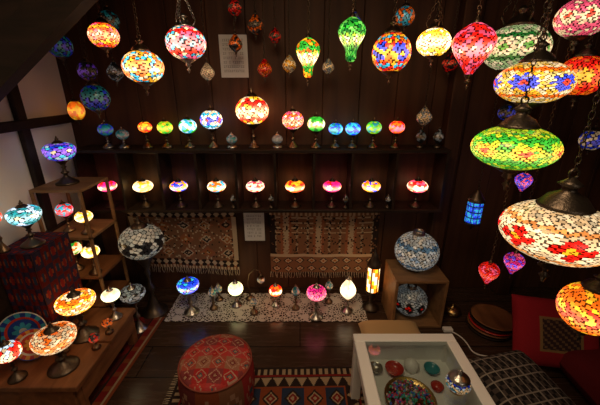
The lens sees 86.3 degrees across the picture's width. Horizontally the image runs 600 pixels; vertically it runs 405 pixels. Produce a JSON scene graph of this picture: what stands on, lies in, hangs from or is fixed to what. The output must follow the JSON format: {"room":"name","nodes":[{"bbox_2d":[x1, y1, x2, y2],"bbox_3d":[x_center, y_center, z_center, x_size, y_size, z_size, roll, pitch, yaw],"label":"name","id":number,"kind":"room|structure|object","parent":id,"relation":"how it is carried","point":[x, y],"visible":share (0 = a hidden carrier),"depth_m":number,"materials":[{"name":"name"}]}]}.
{"room":"lamp shop","nodes":[
{"label":"lamp shop","id":0,"kind":"room"},
{"bbox_2d":[0,52,80,245],"bbox_3d":[-1.550,0.166,0.566,0.100,2.300,3.350,0,20,0],"label":"wall","id":1,"kind":"structure","parent":0,"point":[41,89],"depth_m":1.81,"materials":[{"name":"white paint"}]},
{"bbox_2d":[0,0,97,101],"bbox_3d":[-0.900,-0.717,1.101,1.100,0.995,0.060,0,20,0],"label":"sloped ceiling","id":2,"kind":"structure","parent":1,"relation":"attached to","point":[29,29],"depth_m":1.12,"materials":[{"name":"brown wood"}]},
{"bbox_2d":[0,84,111,342],"bbox_3d":[-1.482,-0.208,1.595,0.035,2.299,1.140,0,20,0],"label":"trim","id":3,"kind":"structure","parent":1,"relation":"attached to","point":[21,124],"depth_m":1.77,"materials":[{"name":"brown wood"}]},
{"bbox_2d":[55,0,599,286],"bbox_3d":[0.275,-0.424,2.187,3.750,2.300,0.100,0,20,0],"label":"wall","id":4,"kind":"structure","parent":0,"point":[363,93],"depth_m":2.05,"materials":[{"name":"brown wood"}]},
{"bbox_2d":[218,35,248,77],"bbox_3d":[-0.405,-0.894,1.960,0.170,0.240,0.003,0,20,0],"label":"paper sign","id":5,"kind":"object","parent":4,"relation":"attached to","point":[232,66],"visible":0.79,"depth_m":1.97,"materials":[{"name":"grey"}]},
{"bbox_2d":[243,213,264,240],"bbox_3d":[-0.328,0.173,2.296,0.145,0.225,0.003,0,20,0],"label":"paper sign","id":6,"kind":"object","parent":4,"relation":"attached to","point":[254,228],"visible":1,"depth_m":2.30,"materials":[{"name":"grey"}]},
{"bbox_2d":[73,145,451,212],"bbox_3d":[-0.240,-0.160,2.123,2.340,0.415,0.199,0,20,0],"label":"wall shelf","id":7,"kind":"object","parent":4,"relation":"attached to","point":[392,168],"visible":0.84,"depth_m":2.17,"materials":[{"name":"black wood"}]},
{"bbox_2d":[97,120,114,148],"bbox_3d":[-1.213,-0.430,2.004,0.088,0.172,0.088,0,20,0],"label":"table lamp","id":8,"kind":"object","parent":7,"relation":"on","point":[104,129],"visible":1,"depth_m":1.98,"materials":[{"name":"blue glass"}]},
{"bbox_2d":[98,180,118,207],"bbox_3d":[-1.270,-0.071,2.124,0.112,0.204,0.112,0,20,0],"label":"table lamp","id":9,"kind":"object","parent":7,"relation":"in","point":[102,187],"visible":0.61,"depth_m":2.09,"materials":[{"name":"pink glass"}]},
{"bbox_2d":[133,176,152,207],"bbox_3d":[-1.035,-0.074,2.123,0.124,0.211,0.124,0,20,0],"label":"table lamp","id":10,"kind":"object","parent":7,"relation":"in","point":[143,186],"visible":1,"depth_m":2.09,"materials":[{"name":"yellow glass"}]},
{"bbox_2d":[138,118,153,148],"bbox_3d":[-0.964,-0.434,2.002,0.080,0.182,0.080,0,20,0],"label":"table lamp","id":11,"kind":"object","parent":7,"relation":"on","point":[144,126],"visible":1,"depth_m":1.98,"materials":[{"name":"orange glass"}]},
{"bbox_2d":[157,117,172,148],"bbox_3d":[-0.840,-0.437,2.001,0.092,0.188,0.092,0,20,0],"label":"table lamp","id":12,"kind":"object","parent":7,"relation":"on","point":[164,127],"visible":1,"depth_m":1.97,"materials":[{"name":"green glass"}]},
{"bbox_2d":[170,177,187,207],"bbox_3d":[-0.800,-0.071,2.124,0.112,0.204,0.112,0,20,0],"label":"table lamp","id":13,"kind":"object","parent":7,"relation":"in","point":[178,186],"visible":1,"depth_m":2.09,"materials":[{"name":"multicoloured glass"}]},
{"bbox_2d":[127,213,239,274],"bbox_3d":[-0.850,0.288,2.348,0.840,0.563,0.025,0,20,0],"label":"rug","id":14,"kind":"object","parent":7,"relation":"hanging from","point":[191,240],"visible":0.79,"depth_m":2.35,"materials":[{"name":"fabric"}]},
{"bbox_2d":[179,114,196,148],"bbox_3d":[-0.697,-0.445,1.998,0.106,0.205,0.106,0,20,0],"label":"table lamp","id":15,"kind":"object","parent":7,"relation":"on","point":[188,126],"visible":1,"depth_m":1.96,"materials":[{"name":"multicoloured glass"}]},
{"bbox_2d":[200,105,222,148],"bbox_3d":[-0.547,-0.473,1.988,0.136,0.264,0.136,0,20,0],"label":"table lamp","id":16,"kind":"object","parent":7,"relation":"on","point":[210,119],"visible":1,"depth_m":1.94,"materials":[{"name":"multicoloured glass"}]},
{"bbox_2d":[207,177,225,207],"bbox_3d":[-0.550,-0.073,2.123,0.120,0.209,0.120,0,20,0],"label":"table lamp","id":17,"kind":"object","parent":7,"relation":"in","point":[216,186],"visible":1,"depth_m":2.08,"materials":[{"name":"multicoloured glass"}]},
{"bbox_2d":[236,88,268,148],"bbox_3d":[-0.292,-0.519,1.971,0.200,0.362,0.200,0,20,0],"label":"table lamp","id":18,"kind":"object","parent":7,"relation":"on","point":[252,110],"visible":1,"depth_m":1.89,"materials":[{"name":"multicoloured glass"}]},
{"bbox_2d":[246,177,263,207],"bbox_3d":[-0.295,-0.073,2.123,0.120,0.209,0.120,0,20,0],"label":"table lamp","id":19,"kind":"object","parent":7,"relation":"in","point":[255,185],"visible":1,"depth_m":2.08,"materials":[{"name":"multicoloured glass"}]},
{"bbox_2d":[282,105,303,148],"bbox_3d":[-0.044,-0.470,1.989,0.132,0.259,0.132,0,20,0],"label":"table lamp","id":20,"kind":"object","parent":7,"relation":"on","point":[292,120],"visible":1,"depth_m":1.94,"materials":[{"name":"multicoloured glass"}]},
{"bbox_2d":[285,176,304,207],"bbox_3d":[-0.033,-0.075,2.122,0.128,0.213,0.128,0,20,0],"label":"table lamp","id":21,"kind":"object","parent":7,"relation":"in","point":[294,186],"visible":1,"depth_m":2.08,"materials":[{"name":"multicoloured glass"}]},
{"bbox_2d":[307,112,324,148],"bbox_3d":[0.100,-0.453,1.995,0.110,0.222,0.110,0,20,0],"label":"table lamp","id":22,"kind":"object","parent":7,"relation":"on","point":[315,123],"visible":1,"depth_m":1.95,"materials":[{"name":"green glass"}]},
{"bbox_2d":[269,213,379,277],"bbox_3d":[0.175,0.303,2.353,0.850,0.574,0.025,0,20,0],"label":"rug","id":23,"kind":"object","parent":7,"relation":"hanging from","point":[299,242],"visible":0.94,"depth_m":2.35,"materials":[{"name":"fabric"}]},
{"bbox_2d":[323,176,340,207],"bbox_3d":[0.212,-0.073,2.123,0.120,0.209,0.120,0,20,0],"label":"table lamp","id":24,"kind":"object","parent":7,"relation":"in","point":[332,185],"visible":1,"depth_m":2.08,"materials":[{"name":"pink glass"}]},
{"bbox_2d":[329,120,342,148],"bbox_3d":[0.222,-0.432,2.003,0.088,0.177,0.088,0,20,0],"label":"table lamp","id":25,"kind":"object","parent":7,"relation":"on","point":[335,128],"visible":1,"depth_m":1.97,"materials":[{"name":"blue glass"}]},
{"bbox_2d":[345,118,360,148],"bbox_3d":[0.330,-0.434,2.002,0.094,0.181,0.094,0,20,0],"label":"table lamp","id":26,"kind":"object","parent":7,"relation":"on","point":[353,128],"visible":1,"depth_m":1.97,"materials":[{"name":"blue glass"}]},
{"bbox_2d":[362,177,380,207],"bbox_3d":[0.470,-0.073,2.123,0.120,0.209,0.120,0,20,0],"label":"table lamp","id":27,"kind":"object","parent":7,"relation":"in","point":[371,186],"visible":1,"depth_m":2.08,"materials":[{"name":"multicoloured glass"}]},
{"bbox_2d":[366,117,381,148],"bbox_3d":[0.460,-0.438,2.001,0.094,0.189,0.094,0,20,0],"label":"table lamp","id":28,"kind":"object","parent":7,"relation":"on","point":[373,127],"visible":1,"depth_m":1.97,"materials":[{"name":"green glass"}]},
{"bbox_2d":[389,117,404,148],"bbox_3d":[0.603,-0.439,2.001,0.094,0.191,0.094,0,20,0],"label":"table lamp","id":29,"kind":"object","parent":7,"relation":"on","point":[396,127],"visible":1,"depth_m":1.97,"materials":[{"name":"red glass"}]},
{"bbox_2d":[407,176,427,207],"bbox_3d":[0.775,-0.076,2.122,0.132,0.215,0.132,0,20,0],"label":"table lamp","id":30,"kind":"object","parent":7,"relation":"in","point":[416,186],"visible":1,"depth_m":2.08,"materials":[{"name":"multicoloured glass"}]},
{"bbox_2d":[426,0,572,293],"bbox_3d":[1.265,-0.390,2.098,0.670,2.299,0.089,0,20,0],"label":"posts","id":31,"kind":"object","parent":4,"relation":"attached to","point":[457,96],"visible":0.5,"depth_m":2.03,"materials":[{"name":"brown wood"}]},
{"bbox_2d":[99,287,599,404],"bbox_3d":[0.275,1.294,0.977,3.750,0.100,3.550,0,20,0],"label":"floor","id":32,"kind":"structure","parent":0,"point":[148,381],"depth_m":2.05,"materials":[{"name":"wood"}]},
{"bbox_2d":[0,308,137,404],"bbox_3d":[-1.230,0.843,1.727,0.460,0.235,0.550,0,20,0],"label":"wooden table","id":33,"kind":"object","parent":32,"relation":"on","point":[75,388],"visible":0.75,"depth_m":1.54,"materials":[{"name":"orange wood"}]},
{"bbox_2d":[0,339,27,384],"bbox_3d":[-1.300,0.703,1.437,0.100,0.224,0.100,0,20,0],"label":"table lamp","id":34,"kind":"object","parent":33,"relation":"on","point":[10,350],"visible":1,"depth_m":1.42,"materials":[{"name":"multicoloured glass"}]},
{"bbox_2d":[0,312,46,342],"bbox_3d":[-1.382,0.645,1.594,0.210,0.203,0.062,-6,21,-17],"label":"ceramic plate","id":35,"kind":"object","parent":33,"relation":"on","point":[14,324],"visible":0.56,"depth_m":1.59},
{"bbox_2d":[14,328,41,360],"bbox_3d":[-1.306,0.690,1.557,0.150,0.137,0.067,-12,23,-29],"label":"ceramic plate","id":36,"kind":"object","parent":33,"relation":"on","point":[24,337],"visible":0.3,"depth_m":1.55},
{"bbox_2d":[0,232,82,324],"bbox_3d":[-1.365,0.446,1.719,0.189,0.514,0.254,0,20,0],"label":"stand","id":37,"kind":"object","parent":33,"relation":"on","point":[33,279],"visible":0.67,"depth_m":1.61,"materials":[{"name":"red fabric"}]},
{"bbox_2d":[4,200,46,248],"bbox_3d":[-1.340,0.099,1.568,0.140,0.238,0.140,0,20,0],"label":"table lamp","id":38,"kind":"object","parent":37,"relation":"on","point":[23,215],"visible":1,"depth_m":1.53,"materials":[{"name":"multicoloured glass"}]},
{"bbox_2d":[29,321,79,378],"bbox_3d":[-1.130,0.662,1.486,0.176,0.267,0.176,0,20,0],"label":"table lamp","id":39,"kind":"object","parent":33,"relation":"on","point":[53,338],"visible":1,"depth_m":1.45,"materials":[{"name":"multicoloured glass"}]},
{"bbox_2d":[54,287,99,343],"bbox_3d":[-1.160,0.573,1.677,0.180,0.305,0.180,-4,20,-11],"label":"table lamp","id":40,"kind":"object","parent":33,"relation":"on","point":[72,302],"visible":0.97,"depth_m":1.63,"materials":[{"name":"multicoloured glass"}]},
{"bbox_2d":[101,286,122,321],"bbox_3d":[-1.070,0.569,1.825,0.096,0.212,0.096,0,20,0],"label":"table lamp","id":41,"kind":"object","parent":33,"relation":"on","point":[110,295],"visible":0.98,"depth_m":1.80,"materials":[{"name":"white glass"}]},
{"bbox_2d":[28,177,133,307],"bbox_3d":[-1.317,0.347,2.005,0.275,0.976,0.270,0,20,0],"label":"display rack","id":42,"kind":"object","parent":32,"relation":"on","point":[106,263],"visible":0.5,"depth_m":1.95,"materials":[{"name":"brown wood"}]},
{"bbox_2d":[41,136,79,185],"bbox_3d":[-1.330,-0.238,1.786,0.156,0.268,0.156,0,20,0],"label":"table lamp","id":43,"kind":"object","parent":42,"relation":"on","point":[58,151],"visible":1,"depth_m":1.74,"materials":[{"name":"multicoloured glass"}]},
{"bbox_2d":[55,200,75,232],"bbox_3d":[-1.360,0.074,1.857,0.088,0.194,0.088,0,20,0],"label":"table lamp","id":44,"kind":"object","parent":42,"relation":"in","point":[63,209],"visible":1,"depth_m":1.83,"materials":[{"name":"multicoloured glass"}]},
{"bbox_2d":[70,240,84,270],"bbox_3d":[-1.370,0.313,1.944,0.092,0.206,0.092,0,20,0],"label":"table lamp","id":45,"kind":"object","parent":42,"relation":"in","point":[76,246],"visible":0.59,"depth_m":1.93,"materials":[{"name":"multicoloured glass"}]},
{"bbox_2d":[74,210,93,234],"bbox_3d":[-1.235,0.101,1.835,0.090,0.158,0.090,0,20,0],"label":"table lamp","id":46,"kind":"object","parent":42,"relation":"in","point":[78,217],"visible":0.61,"depth_m":1.81,"materials":[{"name":"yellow glass"}]},
{"bbox_2d":[81,243,101,275],"bbox_3d":[-1.240,0.329,1.907,0.096,0.202,0.096,0,20,0],"label":"table lamp","id":47,"kind":"object","parent":42,"relation":"in","point":[86,252],"visible":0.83,"depth_m":1.88,"materials":[{"name":"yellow glass"}]},
{"bbox_2d":[89,317,164,404],"bbox_3d":[-1.150,0.994,1.639,0.369,0.002,1.224,1,20,3],"label":"rug","id":48,"kind":"object","parent":32,"relation":"on","point":[110,381],"visible":0.33,"depth_m":1.82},
{"bbox_2d":[119,283,147,333],"bbox_3d":[-1.050,0.663,2.040,0.150,0.358,0.150,0,20,0],"label":"table lamp","id":49,"kind":"object","parent":48,"relation":"on","point":[132,294],"visible":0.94,"depth_m":1.98,"materials":[{"name":"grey glass"}]},
{"bbox_2d":[118,216,167,318],"bbox_3d":[-1.030,0.427,2.145,0.274,0.731,0.274,0,20,0],"label":"table lamp","id":50,"kind":"object","parent":32,"relation":"on","point":[140,241],"visible":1,"depth_m":2.02,"materials":[{"name":"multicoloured glass"}]},
{"bbox_2d":[162,366,364,404],"bbox_3d":[-0.150,1.041,1.512,1.081,0.008,0.654,0,20,0],"label":"rug","id":51,"kind":"object","parent":32,"relation":"on","point":[327,385],"visible":0.51,"depth_m":1.68,"materials":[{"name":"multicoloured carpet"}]},
{"bbox_2d":[177,334,254,404],"bbox_3d":[-0.410,0.855,1.588,0.366,0.290,0.366,-2,20,-6],"label":"pouf","id":52,"kind":"object","parent":51,"relation":"on","point":[218,369],"visible":1,"depth_m":1.49,"materials":[{"name":"red"}]},
{"bbox_2d":[164,293,366,321],"bbox_3d":[-0.230,0.750,2.308,1.380,0.003,0.319,0,20,0],"label":"table runner","id":53,"kind":"object","parent":32,"relation":"on","point":[356,305],"visible":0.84,"depth_m":2.29,"materials":[{"name":"beige"}]},
{"bbox_2d":[177,276,199,316],"bbox_3d":[-0.760,0.629,2.198,0.144,0.298,0.144,0,20,0],"label":"table lamp","id":54,"kind":"object","parent":53,"relation":"on","point":[187,285],"visible":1,"depth_m":2.15,"materials":[{"name":"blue glass"}]},
{"bbox_2d":[228,280,242,308],"bbox_3d":[-0.457,0.641,2.282,0.104,0.217,0.104,0,20,0],"label":"table lamp","id":55,"kind":"object","parent":53,"relation":"on","point":[235,288],"visible":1,"depth_m":2.24,"materials":[{"name":"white glass"}]},
{"bbox_2d":[269,283,281,307],"bbox_3d":[-0.174,0.654,2.287,0.092,0.191,0.092,0,20,0],"label":"table lamp","id":56,"kind":"object","parent":53,"relation":"on","point":[275,290],"visible":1,"depth_m":2.25,"materials":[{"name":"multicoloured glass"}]},
{"bbox_2d":[307,283,325,321],"bbox_3d":[0.110,0.656,2.154,0.132,0.278,0.132,0,20,0],"label":"table lamp","id":57,"kind":"object","parent":53,"relation":"on","point":[315,292],"visible":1,"depth_m":2.11,"materials":[{"name":"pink glass"}]},
{"bbox_2d":[340,275,355,314],"bbox_3d":[0.330,0.625,2.207,0.108,0.300,0.108,0,20,0],"label":"table lamp","id":58,"kind":"object","parent":53,"relation":"on","point":[348,290],"visible":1,"depth_m":2.16,"materials":[{"name":"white glass"}]},
{"bbox_2d":[362,249,381,312],"bbox_3d":[0.505,0.531,2.215,0.117,0.470,0.117,0,20,0],"label":"lantern","id":59,"kind":"object","parent":32,"relation":"on","point":[374,265],"visible":1,"depth_m":2.19,"materials":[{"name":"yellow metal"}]},
{"bbox_2d":[358,320,420,333],"bbox_3d":[0.560,0.815,1.957,0.374,0.120,0.220,0,20,0],"label":"stool","id":60,"kind":"object","parent":32,"relation":"on","point":[369,326],"visible":0.38,"depth_m":1.95,"materials":[{"name":"wood"}]},
{"bbox_2d":[381,259,449,327],"bbox_3d":[0.765,0.612,2.175,0.330,0.358,0.270,0,20,0],"label":"wooden crate","id":61,"kind":"object","parent":32,"relation":"on","point":[432,281],"visible":0.71,"depth_m":2.12,"materials":[{"name":"brown wood"}]},
{"bbox_2d":[396,284,427,316],"bbox_3d":[0.750,0.659,2.177,0.224,0.231,0.224,10,22,26],"label":"glass globe","id":62,"kind":"object","parent":61,"relation":"in","point":[412,300],"visible":0.88,"depth_m":2.10,"materials":[{"name":"grey glass"}]},
{"bbox_2d":[395,228,439,272],"bbox_3d":[0.755,0.309,2.071,0.274,0.282,0.274,-2,20,-5],"label":"glass globe","id":63,"kind":"object","parent":61,"relation":"on","point":[416,250],"visible":1,"depth_m":1.98,"materials":[{"name":"blue glass"}]},
{"bbox_2d":[350,334,495,404],"bbox_3d":[0.495,0.924,1.291,0.480,0.380,0.675,0,20,0],"label":"coffee table","id":64,"kind":"object","parent":32,"relation":"on","point":[390,369],"visible":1,"depth_m":1.47,"materials":[{"name":"white paint"}]},
{"bbox_2d":[445,369,470,395],"bbox_3d":[0.615,0.687,1.240,0.092,0.099,0.092,0,20,0],"label":"sugar bowl","id":65,"kind":"object","parent":64,"relation":"on","point":[458,382],"visible":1,"depth_m":1.22,"materials":[{"name":"multicoloured glass"}]},
{"bbox_2d":[444,303,460,317],"bbox_3d":[1.060,0.742,2.228,0.120,0.080,0.120,0,20,0],"label":"lidded bowl","id":66,"kind":"object","parent":32,"relation":"on","point":[451,310],"visible":0.99,"depth_m":2.20,"materials":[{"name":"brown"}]},
{"bbox_2d":[466,303,511,340],"bbox_3d":[1.250,0.783,2.094,0.290,0.094,0.270,0,20,0],"label":"wooden trays","id":67,"kind":"object","parent":32,"relation":"on","point":[489,321],"visible":0.98,"depth_m":2.06,"materials":[{"name":"brown wood"}]},
{"bbox_2d":[468,350,575,404],"bbox_3d":[1.050,0.925,1.465,0.377,0.191,0.520,-4,20,-12],"label":"floor cushion","id":68,"kind":"object","parent":32,"relation":"on","point":[510,377],"visible":0.92,"depth_m":1.48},
{"bbox_2d":[511,294,599,367],"bbox_3d":[1.420,0.728,1.787,0.437,0.339,0.228,3,20,9],"label":"throw cushion","id":69,"kind":"object","parent":32,"relation":"on","point":[539,331],"visible":0.67,"depth_m":1.74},
{"bbox_2d":[559,348,599,404],"bbox_3d":[1.620,0.912,1.588,0.468,0.184,0.450,0,20,0],"label":"floor cushion","id":70,"kind":"object","parent":32,"relation":"on","point":[581,367],"visible":0.87,"depth_m":1.62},
{"bbox_2d":[559,163,599,288],"bbox_3d":[2.100,0.166,0.566,0.100,2.300,3.350,0,20,0],"label":"wall","id":71,"kind":"structure","parent":0,"point":[571,274],"depth_m":2.27,"materials":[{"name":"red wood"}]},
{"bbox_3d":[0.275,-0.961,0.156,3.750,0.100,3.550,0,20,0],"label":"ceiling","id":72,"kind":"structure","parent":0,"visible":0},
{"bbox_2d":[49,36,73,65],"bbox_3d":[-1.275,-1.067,1.612,0.120,0.697,0.120,0,20,0],"label":"pendant lamp","id":73,"kind":"object","parent":72,"relation":"hanging from","point":[63,49],"visible":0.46,"depth_m":1.68,"materials":[{"name":"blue glass"}]},
{"bbox_2d":[64,60,84,124],"bbox_3d":[-1.360,-0.961,1.800,0.090,1.026,0.090,0,20,0],"label":"pendant lamp","id":74,"kind":"object","parent":72,"relation":"hanging from","point":[76,110],"visible":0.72,"depth_m":1.92,"materials":[{"name":"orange glass"}]},
{"bbox_2d":[76,22,97,80],"bbox_3d":[-1.200,-1.042,1.696,0.100,0.801,0.100,5,21,14],"label":"pendant lamp","id":75,"kind":"object","parent":72,"relation":"hanging from","point":[82,68],"visible":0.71,"depth_m":1.77,"materials":[{"name":"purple glass"}]},
{"bbox_2d":[79,19,110,118],"bbox_3d":[-1.100,-0.913,1.594,0.140,0.973,0.140,-1,20,-3],"label":"pendant lamp","id":76,"kind":"object","parent":72,"relation":"hanging from","point":[93,96],"visible":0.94,"depth_m":1.68,"materials":[{"name":"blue glass"}]},
{"bbox_2d":[87,0,119,57],"bbox_3d":[-0.910,-1.002,1.402,0.130,0.676,0.130,7,21,18],"label":"pendant lamp","id":77,"kind":"object","parent":72,"relation":"hanging from","point":[100,33],"visible":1,"depth_m":1.45,"materials":[{"name":"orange glass"}]},
{"bbox_2d":[101,0,119,29],"bbox_3d":[-1.000,-1.138,1.608,0.100,0.561,0.100,5,21,14],"label":"pendant lamp","id":78,"kind":"object","parent":72,"relation":"hanging from","point":[111,17],"visible":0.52,"depth_m":1.65,"materials":[{"name":"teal glass"}]},
{"bbox_2d":[101,0,123,86],"bbox_3d":[-1.040,-1.037,1.687,0.087,0.805,0.086,-8,21,-20],"label":"pendant lamp","id":79,"kind":"object","parent":72,"relation":"hanging from","point":[114,72],"visible":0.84,"depth_m":1.77,"materials":[{"name":"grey glass"}]},
{"bbox_2d":[121,1,163,95],"bbox_3d":[-0.700,-0.886,1.327,0.174,0.842,0.174,0,20,0],"label":"pendant lamp","id":80,"kind":"object","parent":72,"relation":"hanging from","point":[142,66],"visible":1,"depth_m":1.38,"materials":[{"name":"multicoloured glass"}]},
{"bbox_2d":[165,0,205,72],"bbox_3d":[-0.510,-0.945,1.348,0.174,0.745,0.174,17,26,39],"label":"pendant lamp","id":81,"kind":"object","parent":72,"relation":"hanging from","point":[183,41],"visible":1,"depth_m":1.38,"materials":[{"name":"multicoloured glass"}]},
{"bbox_2d":[200,0,214,84],"bbox_3d":[-0.520,-1.043,1.685,0.080,0.792,0.080,0,20,0],"label":"pendant lamp","id":82,"kind":"object","parent":72,"relation":"hanging from","point":[207,72],"visible":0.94,"depth_m":1.77,"materials":[{"name":"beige glass"}]},
{"bbox_2d":[228,0,241,56],"bbox_3d":[-0.360,-1.125,1.697,0.080,0.646,0.080,0,20,0],"label":"pendant lamp","id":83,"kind":"object","parent":72,"relation":"hanging from","point":[235,44],"visible":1,"depth_m":1.76,"materials":[{"name":"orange glass"}]},
{"bbox_2d":[228,0,241,21],"bbox_3d":[-0.355,-1.216,1.686,0.080,0.467,0.080,0,20,0],"label":"pendant lamp","id":84,"kind":"object","parent":72,"relation":"hanging from","point":[234,6],"visible":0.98,"depth_m":1.72,"materials":[{"name":"red glass"}]},
{"bbox_2d":[248,0,262,38],"bbox_3d":[-0.250,-1.185,1.729,0.087,0.555,0.086,18,27,40],"label":"pendant lamp","id":85,"kind":"object","parent":72,"relation":"hanging from","point":[255,25],"visible":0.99,"depth_m":1.77,"materials":[{"name":"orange glass"}]},
{"bbox_2d":[257,0,271,79],"bbox_3d":[-0.200,-1.056,1.702,0.081,0.780,0.081,-6,21,-17],"label":"pendant lamp","id":86,"kind":"object","parent":72,"relation":"hanging from","point":[264,69],"visible":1,"depth_m":1.78,"materials":[{"name":"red glass"}]},
{"bbox_2d":[269,0,280,47],"bbox_3d":[-0.140,-1.157,1.707,0.080,0.594,0.080,0,20,0],"label":"pendant lamp","id":87,"kind":"object","parent":72,"relation":"hanging from","point":[274,36],"visible":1,"depth_m":1.77,"materials":[{"name":"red glass"}]},
{"bbox_2d":[282,0,295,77],"bbox_3d":[-0.060,-1.065,1.687,0.080,0.752,0.080,0,20,0],"label":"pendant lamp","id":88,"kind":"object","parent":72,"relation":"hanging from","point":[289,65],"visible":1,"depth_m":1.77,"materials":[{"name":"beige glass"}]},
{"bbox_2d":[296,1,319,85],"bbox_3d":[0.040,-0.973,1.508,0.119,0.803,0.119,17,26,39],"label":"pendant lamp","id":89,"kind":"object","parent":72,"relation":"hanging from","point":[307,49],"visible":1,"depth_m":1.56,"materials":[{"name":"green glass"}]},
{"bbox_2d":[322,0,333,75],"bbox_3d":[0.160,-1.071,1.707,0.080,0.754,0.080,0,20,0],"label":"pendant lamp","id":90,"kind":"object","parent":72,"relation":"hanging from","point":[328,67],"visible":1,"depth_m":1.79,"materials":[{"name":"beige glass"}]},
{"bbox_2d":[338,0,365,71],"bbox_3d":[0.240,-0.973,1.413,0.127,0.738,0.127,-1,20,-3],"label":"pendant lamp","id":91,"kind":"object","parent":72,"relation":"hanging from","point":[351,32],"visible":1,"depth_m":1.45,"materials":[{"name":"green glass"}]},
{"bbox_2d":[372,0,410,84],"bbox_3d":[0.410,-0.917,1.347,0.170,0.798,0.170,0,20,0],"label":"pendant lamp","id":92,"kind":"object","parent":72,"relation":"hanging from","point":[391,52],"visible":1,"depth_m":1.38,"materials":[{"name":"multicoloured glass"}]},
{"bbox_2d":[395,0,414,32],"bbox_3d":[0.562,-1.169,1.650,0.100,0.531,0.100,5,21,14],"label":"pendant lamp","id":93,"kind":"object","parent":72,"relation":"hanging from","point":[405,15],"visible":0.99,"depth_m":1.68,"materials":[{"name":"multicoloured glass"}]},
{"bbox_2d":[416,0,440,130],"bbox_3d":[0.717,-0.912,1.695,0.087,1.045,0.086,18,27,40],"label":"pendant lamp","id":94,"kind":"object","parent":72,"relation":"hanging from","point":[424,116],"visible":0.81,"depth_m":1.82,"materials":[{"name":"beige glass"}]},
{"bbox_2d":[416,0,450,67],"bbox_3d":[0.590,-0.949,1.325,0.144,0.722,0.144,0,20,0],"label":"pendant lamp","id":95,"kind":"object","parent":72,"relation":"hanging from","point":[434,41],"visible":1,"depth_m":1.37,"materials":[{"name":"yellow glass"}]},
{"bbox_2d":[441,1,459,77],"bbox_3d":[0.860,-1.081,1.735,0.087,0.755,0.086,18,27,40],"label":"pendant lamp","id":96,"kind":"object","parent":72,"relation":"hanging from","point":[450,62],"visible":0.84,"depth_m":1.81,"materials":[{"name":"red glass"}]},
{"bbox_2d":[452,0,497,89],"bbox_3d":[0.680,-0.844,1.172,0.159,0.816,0.159,14,24,34],"label":"pendant lamp","id":97,"kind":"object","parent":72,"relation":"hanging from","point":[475,42],"visible":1,"depth_m":1.21,"materials":[{"name":"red glass"}]},
{"bbox_2d":[463,0,517,228],"bbox_3d":[1.033,-0.597,1.662,0.095,1.615,0.095,10,22,25],"label":"hanging lantern","id":98,"kind":"object","parent":72,"relation":"hanging from","point":[476,201],"visible":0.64,"depth_m":1.86,"materials":[{"name":"glass"}]},
{"bbox_2d":[497,0,531,120],"bbox_3d":[1.250,-0.951,1.782,0.100,1.031,0.100,-5,21,-14],"label":"pendant lamp","id":99,"kind":"object","parent":72,"relation":"hanging from","point":[507,110],"visible":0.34,"depth_m":1.90,"materials":[{"name":"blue glass"}]},
{"bbox_2d":[478,6,551,288],"bbox_3d":[0.940,-0.392,1.326,0.093,1.771,0.093,-3,20,-8],"label":"pendant lamp","id":100,"kind":"object","parent":72,"relation":"hanging from","point":[489,271],"visible":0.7,"depth_m":1.56,"materials":[{"name":"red glass"}]},
{"bbox_2d":[470,0,563,190],"bbox_3d":[0.670,-0.566,0.858,0.244,1.123,0.244,6,21,17],"label":"pendant lamp","id":101,"kind":"object","parent":72,"relation":"hanging from","point":[518,144],"visible":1,"depth_m":0.93,"materials":[{"name":"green glass"}]},
{"bbox_2d":[484,0,552,72],"bbox_3d":[0.974,-0.913,1.371,0.272,0.822,0.272,12,23,29],"label":"pendant lamp","id":102,"kind":"object","parent":72,"relation":"hanging from","point":[518,36],"visible":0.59,"depth_m":1.36,"materials":[{"name":"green glass"}]},
{"bbox_2d":[493,0,576,113],"bbox_3d":[0.750,-0.694,0.918,0.220,0.924,0.220,5,21,14],"label":"pendant lamp","id":103,"kind":"object","parent":72,"relation":"hanging from","point":[552,80],"visible":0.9,"depth_m":0.97,"materials":[{"name":"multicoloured glass"}]},
{"bbox_2d":[504,42,571,278],"bbox_3d":[1.190,-0.426,1.505,0.101,1.830,0.101,-14,24,-34],"label":"pendant lamp","id":104,"kind":"object","parent":72,"relation":"hanging from","point":[514,261],"visible":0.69,"depth_m":1.74,"materials":[{"name":"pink glass"}]},
{"bbox_2d":[515,0,568,195],"bbox_3d":[1.400,-0.725,1.790,0.097,1.462,0.097,12,23,29],"label":"pendant lamp","id":105,"kind":"object","parent":72,"relation":"hanging from","point":[523,180],"visible":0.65,"depth_m":1.97,"materials":[{"name":"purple glass"}]},
{"bbox_2d":[498,79,599,281],"bbox_3d":[0.680,-0.396,0.675,0.268,1.318,0.268,0,20,0],"label":"pendant lamp","id":106,"kind":"object","parent":72,"relation":"hanging from","point":[561,227],"visible":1,"depth_m":0.78,"materials":[{"name":"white glass"}]},
{"bbox_2d":[553,0,599,53],"bbox_3d":[1.100,-0.919,1.177,0.180,0.678,0.180,-3,20,-9],"label":"pendant lamp","id":107,"kind":"object","parent":72,"relation":"hanging from","point":[576,20],"visible":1,"depth_m":1.21,"materials":[{"name":"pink glass"}]},
{"bbox_2d":[556,273,599,340],"bbox_3d":[0.930,-0.289,0.799,0.170,1.603,0.170,4,20,11],"label":"pendant lamp","id":108,"kind":"object","parent":72,"relation":"hanging from","point":[577,303],"visible":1,"depth_m":0.99,"materials":[{"name":"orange glass"}]},
{"bbox_2d":[564,35,599,109],"bbox_3d":[1.200,-0.833,1.261,0.176,0.898,0.176,-18,26,-40],"label":"pendant lamp","id":109,"kind":"object","parent":72,"relation":"hanging from","point":[586,63],"visible":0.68,"depth_m":1.31,"materials":[{"name":"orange glass"}]},
{"bbox_2d":[578,110,599,155],"bbox_3d":[1.720,-0.839,1.716,0.120,1.197,0.120,-18,27,-40],"label":"pendant lamp","id":110,"kind":"object","parent":72,"relation":"hanging from","point":[593,139],"visible":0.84,"depth_m":1.85,"materials":[{"name":"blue glass"}]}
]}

